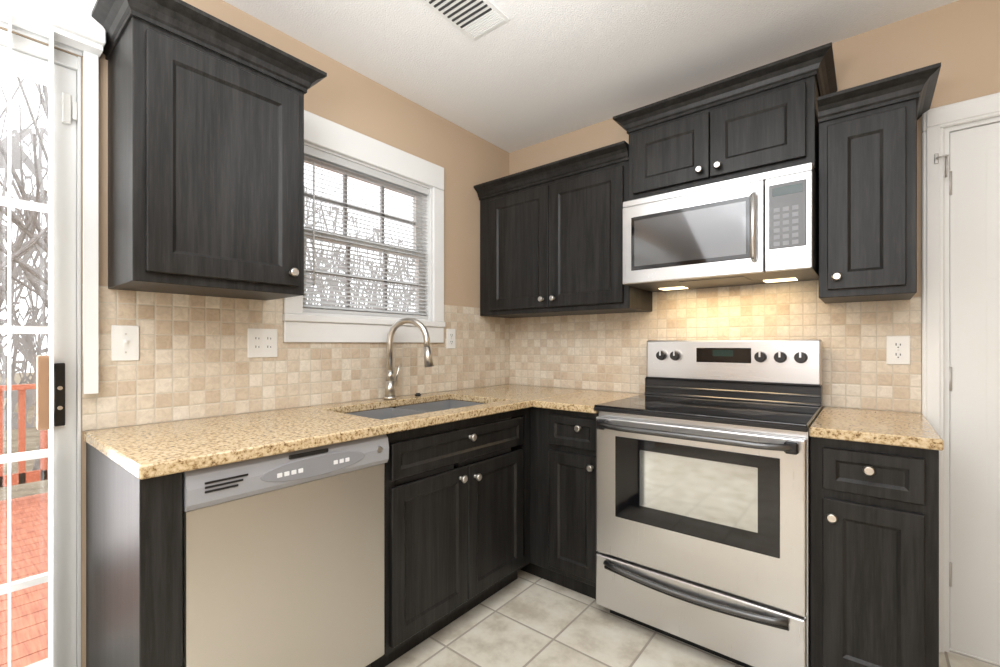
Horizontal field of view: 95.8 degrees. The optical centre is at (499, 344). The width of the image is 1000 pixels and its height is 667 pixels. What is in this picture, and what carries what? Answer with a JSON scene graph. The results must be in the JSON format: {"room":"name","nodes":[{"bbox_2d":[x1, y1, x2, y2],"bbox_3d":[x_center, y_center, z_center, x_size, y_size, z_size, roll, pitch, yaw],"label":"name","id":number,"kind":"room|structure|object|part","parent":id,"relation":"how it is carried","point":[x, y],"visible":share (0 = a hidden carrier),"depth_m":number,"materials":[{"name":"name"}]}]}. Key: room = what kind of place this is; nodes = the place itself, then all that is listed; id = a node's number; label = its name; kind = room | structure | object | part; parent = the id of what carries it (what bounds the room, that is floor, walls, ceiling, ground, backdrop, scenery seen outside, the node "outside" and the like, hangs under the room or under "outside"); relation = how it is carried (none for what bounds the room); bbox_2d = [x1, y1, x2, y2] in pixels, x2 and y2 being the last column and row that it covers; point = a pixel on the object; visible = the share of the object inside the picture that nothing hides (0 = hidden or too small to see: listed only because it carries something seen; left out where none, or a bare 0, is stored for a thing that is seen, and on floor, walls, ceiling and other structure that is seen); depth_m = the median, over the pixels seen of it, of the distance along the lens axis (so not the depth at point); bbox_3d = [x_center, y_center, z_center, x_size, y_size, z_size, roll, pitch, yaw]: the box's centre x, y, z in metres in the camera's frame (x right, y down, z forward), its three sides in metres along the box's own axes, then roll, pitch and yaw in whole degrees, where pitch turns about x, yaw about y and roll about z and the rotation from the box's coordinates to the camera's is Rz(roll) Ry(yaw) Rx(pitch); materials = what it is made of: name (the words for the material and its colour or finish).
{"room":"kitchen","nodes":[
{"label":"kitchen","id":0,"kind":"room"},
{"bbox_2d":[0,0,508,666],"bbox_3d":[-1.432,-0.061,1.360,0.140,2.487,4.840,0,0,39],"label":"wall","id":1,"kind":"structure","parent":0,"point":[350,98],"depth_m":2.28,"materials":[{"name":"beige paint"}]},
{"bbox_2d":[0,20,82,666],"bbox_3d":[-1.960,0.119,0.695,0.142,2.124,1.941,0,0,39],"label":"door frame","id":2,"kind":"structure","parent":1,"relation":"attached to","point":[39,50],"depth_m":1.40,"materials":[{"name":"white wood"}]},
{"bbox_2d":[0,0,105,666],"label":"sliding door","id":3,"kind":"structure","parent":1,"relation":"in","point":[29,67],"depth_m":1.38,"materials":[{"name":"white"}]},
{"bbox_3d":[-1.331,-0.258,1.360,0.045,1.020,0.089,0,0,39],"label":"handle","id":4,"kind":"part","parent":3,"relation":"part of","materials":[{"name":"black plastic"}]},
{"bbox_2d":[91,0,326,299],"bbox_3d":[-0.964,-0.584,1.529,0.367,0.811,0.604,0,0,39],"label":"upper cabinet","id":5,"kind":"object","parent":1,"relation":"attached to","point":[205,154],"visible":1,"depth_m":1.39,"materials":[{"name":"black wood"}]},
{"bbox_2d":[82,284,508,430],"bbox_3d":[-0.619,0.021,2.241,0.006,0.498,2.155,0,0,39],"label":"backsplash","id":6,"kind":"structure","parent":1,"relation":"attached to","point":[194,362],"depth_m":1.75,"materials":[{"name":"tile"}]},
{"bbox_2d":[111,325,138,360],"bbox_3d":[-1.225,-0.004,1.480,0.016,0.116,0.072,0,0,39],"label":"light switch","id":7,"kind":"object","parent":6,"relation":"attached to","point":[124,342],"visible":1,"depth_m":1.48,"materials":[{"name":"white plastic"}]},
{"bbox_2d":[248,328,277,357],"bbox_3d":[-0.954,-0.005,1.819,0.007,0.116,0.116,0,0,39],"label":"electrical outlet","id":8,"kind":"object","parent":6,"relation":"attached to","point":[262,343],"visible":1,"depth_m":1.82,"materials":[{"name":"white plastic"}]},
{"bbox_2d":[447,329,454,348],"bbox_3d":[-0.285,-0.033,2.639,0.008,0.116,0.072,0,0,39],"label":"electrical outlet","id":9,"kind":"object","parent":6,"relation":"attached to","point":[450,338],"visible":1,"depth_m":2.63,"materials":[{"name":"white plastic"}]},
{"bbox_2d":[282,110,444,342],"bbox_3d":[-0.661,-0.508,2.275,0.158,1.000,0.918,0,0,39],"label":"window","id":10,"kind":"structure","parent":1,"relation":"in","point":[334,139],"depth_m":2.26,"materials":[{"name":"white wood"}]},
{"bbox_3d":[-0.680,-0.505,2.290,0.050,0.731,0.736,0,0,39],"label":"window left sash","id":11,"kind":"part","parent":10,"relation":"part of","materials":[{"name":"clear glass"}]},
{"bbox_2d":[303,145,428,318],"bbox_3d":[-0.640,-0.506,2.257,0.043,0.728,0.728,0,0,39],"label":"window blinds","id":12,"kind":"object","parent":10,"relation":"attached to","point":[330,159],"visible":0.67,"depth_m":2.21,"materials":[{"name":"grey plastic"}]},
{"bbox_2d":[25,570,999,666],"bbox_3d":[-0.201,1.242,0.266,4.150,0.120,5.100,0,0,39],"label":"floor","id":13,"kind":"structure","parent":0,"point":[524,619],"depth_m":1.80,"materials":[{"name":"tile"}]},
{"bbox_2d":[86,442,182,666],"bbox_3d":[-1.028,0.743,1.250,0.620,0.878,0.083,0,0,39],"label":"cabinet end panel","id":14,"kind":"object","parent":13,"relation":"on","point":[134,570],"visible":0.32,"depth_m":1.08,"materials":[{"name":"black wood"}]},
{"bbox_2d":[183,434,388,666],"bbox_3d":[-0.797,0.744,1.502,0.604,0.876,0.594,0,0,39],"label":"dishwasher","id":15,"kind":"object","parent":13,"relation":"on","point":[283,559],"visible":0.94,"depth_m":1.29,"materials":[{"name":"silver metal"}]},
{"bbox_2d":[345,400,529,666],"bbox_3d":[-0.338,0.743,2.074,0.649,0.878,0.867,0,0,39],"label":"base cabinet","id":16,"kind":"object","parent":13,"relation":"on","point":[456,542],"visible":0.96,"depth_m":1.80,"materials":[{"name":"black wood"}]},
{"bbox_2d":[520,407,598,598],"bbox_3d":[0.239,0.743,2.518,0.981,0.878,0.649,0,0,39],"label":"base cabinet","id":17,"kind":"object","parent":13,"relation":"on","point":[563,551],"visible":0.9,"depth_m":2.11,"materials":[{"name":"black wood"}]},
{"bbox_2d":[84,384,571,485],"bbox_3d":[-0.366,0.396,2.035,0.641,0.252,2.150,0,0,39],"label":"countertop","id":18,"kind":"structure","parent":17,"relation":"on","point":[146,451],"depth_m":1.49,"materials":[{"name":"beige stone"}]},
{"bbox_2d":[384,317,433,398],"bbox_3d":[-0.446,0.068,2.197,0.253,0.400,0.133,0,0,39],"label":"faucet","id":19,"kind":"object","parent":18,"relation":"on","point":[391,382],"visible":1,"depth_m":2.21,"materials":[{"name":"silver metal"}]},
{"bbox_2d":[532,389,641,413],"bbox_3d":[0.492,0.286,2.303,0.315,0.032,0.650,0,0,39],"label":"countertop","id":20,"kind":"structure","parent":17,"relation":"on","point":[578,400],"depth_m":2.21,"materials":[{"name":"beige stone"}]},
{"bbox_2d":[594,339,822,666],"bbox_3d":[0.881,0.581,1.925,0.764,1.203,0.700,0,0,39],"label":"range","id":21,"kind":"object","parent":13,"relation":"on","point":[702,494],"visible":0.98,"depth_m":1.71,"materials":[{"name":"silver metal"}]},
{"bbox_3d":[0.692,0.600,1.693,0.752,0.580,0.100,0,0,39],"label":"door","id":22,"kind":"part","parent":21,"relation":"part of","materials":[{"name":"silver metal"}]},
{"bbox_3d":[0.703,1.008,1.707,0.752,0.219,0.064,0,0,39],"label":"drawer","id":23,"kind":"part","parent":21,"relation":"part of","materials":[{"name":"silver metal"}]},
{"bbox_2d":[810,437,938,666],"bbox_3d":[1.332,0.743,1.627,0.311,0.878,0.649,0,0,39],"label":"base cabinet","id":24,"kind":"object","parent":13,"relation":"on","point":[874,554],"visible":0.94,"depth_m":1.40,"materials":[{"name":"black wood"}]},
{"bbox_2d":[809,406,943,450],"bbox_3d":[1.334,0.286,1.624,0.317,0.032,0.637,0,0,39],"label":"countertop","id":25,"kind":"structure","parent":24,"relation":"on","point":[905,429],"depth_m":1.47,"materials":[{"name":"beige stone"}]},
{"bbox_2d":[223,0,957,152],"bbox_3d":[-0.085,-1.355,0.171,3.850,0.100,5.100,0,0,39],"label":"ceiling","id":26,"kind":"structure","parent":0,"point":[530,73],"depth_m":1.98,"materials":[{"name":"white paint"}]},
{"bbox_2d":[421,0,509,39],"bbox_3d":[-0.162,-1.299,1.716,0.202,0.012,0.397,0,0,39],"label":"ceiling vent","id":27,"kind":"object","parent":26,"relation":"in","point":[473,19],"visible":1,"depth_m":1.78,"materials":[{"name":"white metal"}]},
{"bbox_2d":[509,0,999,412],"bbox_3d":[1.499,-0.061,2.002,3.590,2.487,0.140,0,0,39],"label":"wall","id":28,"kind":"structure","parent":0,"point":[959,40],"depth_m":1.78,"materials":[{"name":"beige paint"}]},
{"bbox_2d":[474,141,651,317],"bbox_3d":[0.333,-0.579,2.623,0.982,0.801,0.367,0,0,39],"label":"upper cabinet","id":29,"kind":"object","parent":28,"relation":"attached to","point":[551,238],"visible":0.94,"depth_m":2.45,"materials":[{"name":"black wood"}]},
{"bbox_2d":[509,280,920,412],"bbox_3d":[0.859,0.144,2.429,2.059,0.875,0.006,0,0,39],"label":"backsplash","id":30,"kind":"structure","parent":28,"relation":"attached to","point":[604,352],"depth_m":2.19,"materials":[{"name":"tile"}]},
{"bbox_2d":[886,336,909,364],"bbox_3d":[1.600,0.023,1.816,0.072,0.116,0.008,0,0,39],"label":"electrical outlet","id":31,"kind":"object","parent":30,"relation":"attached to","point":[898,350],"visible":1,"depth_m":1.81,"materials":[{"name":"white plastic"}]},
{"bbox_2d":[623,162,818,291],"bbox_3d":[0.981,-0.477,2.044,0.742,0.395,0.447,0,0,39],"label":"microwave","id":32,"kind":"object","parent":28,"relation":"attached to","point":[759,228],"visible":1,"depth_m":1.87,"materials":[{"name":"silver metal"}]},
{"bbox_2d":[613,42,836,199],"bbox_3d":[1.000,-0.890,2.070,0.858,0.427,0.382,0,0,39],"label":"wall-mounted unit","id":33,"kind":"object","parent":28,"relation":"attached to","point":[761,119],"visible":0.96,"depth_m":1.90,"materials":[{"name":"black wood"}]},
{"bbox_2d":[817,62,940,303],"bbox_3d":[1.431,-0.551,1.728,0.333,0.746,0.367,0,0,39],"label":"upper cabinet","id":34,"kind":"object","parent":28,"relation":"attached to","point":[867,192],"visible":1,"depth_m":1.63,"materials":[{"name":"black wood"}]},
{"bbox_2d":[922,92,999,652],"bbox_3d":[2.060,0.134,1.527,0.939,2.096,0.157,0,0,39],"label":"door frame","id":35,"kind":"structure","parent":28,"relation":"attached to","point":[940,124],"depth_m":1.74,"materials":[{"name":"white wood"}]},
{"bbox_2d":[934,122,999,663],"bbox_3d":[2.007,0.178,1.499,0.824,1.983,0.088,0,0,39],"label":"door","id":36,"kind":"structure","parent":28,"relation":"in","point":[974,394],"depth_m":1.70,"materials":[{"name":"white paint"}]},
{"bbox_3d":[1.697,0.097,1.730,0.052,1.660,0.056,0,0,39],"label":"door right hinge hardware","id":37,"kind":"part","parent":36,"relation":"part of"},
{"label":"outside","id":38,"kind":"structure","parent":0,"visible":0},
{"bbox_2d":[0,384,47,666],"bbox_3d":[-3.557,0.812,1.712,3.581,1.060,4.300,0,0,39],"label":"deck","id":39,"kind":"object","parent":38,"point":[35,528],"depth_m":2.77,"materials":[{"name":"brown wood"}]},
{"bbox_2d":[0,372,47,500],"bbox_3d":[-26.515,2.732,18.308,59.560,0.100,70.000,0,0,39],"label":"ground","id":40,"kind":"structure","parent":38,"point":[35,489],"depth_m":11.47,"materials":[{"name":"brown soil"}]},
{"bbox_2d":[0,74,414,470],"bbox_3d":[-16.180,-6.054,7.943,20.680,17.527,107.000,0,0,39],"label":"trees","id":41,"kind":"object","parent":40,"relation":"on","point":[27,250],"depth_m":14.42,"materials":[{"name":"grey plant"}]}
]}

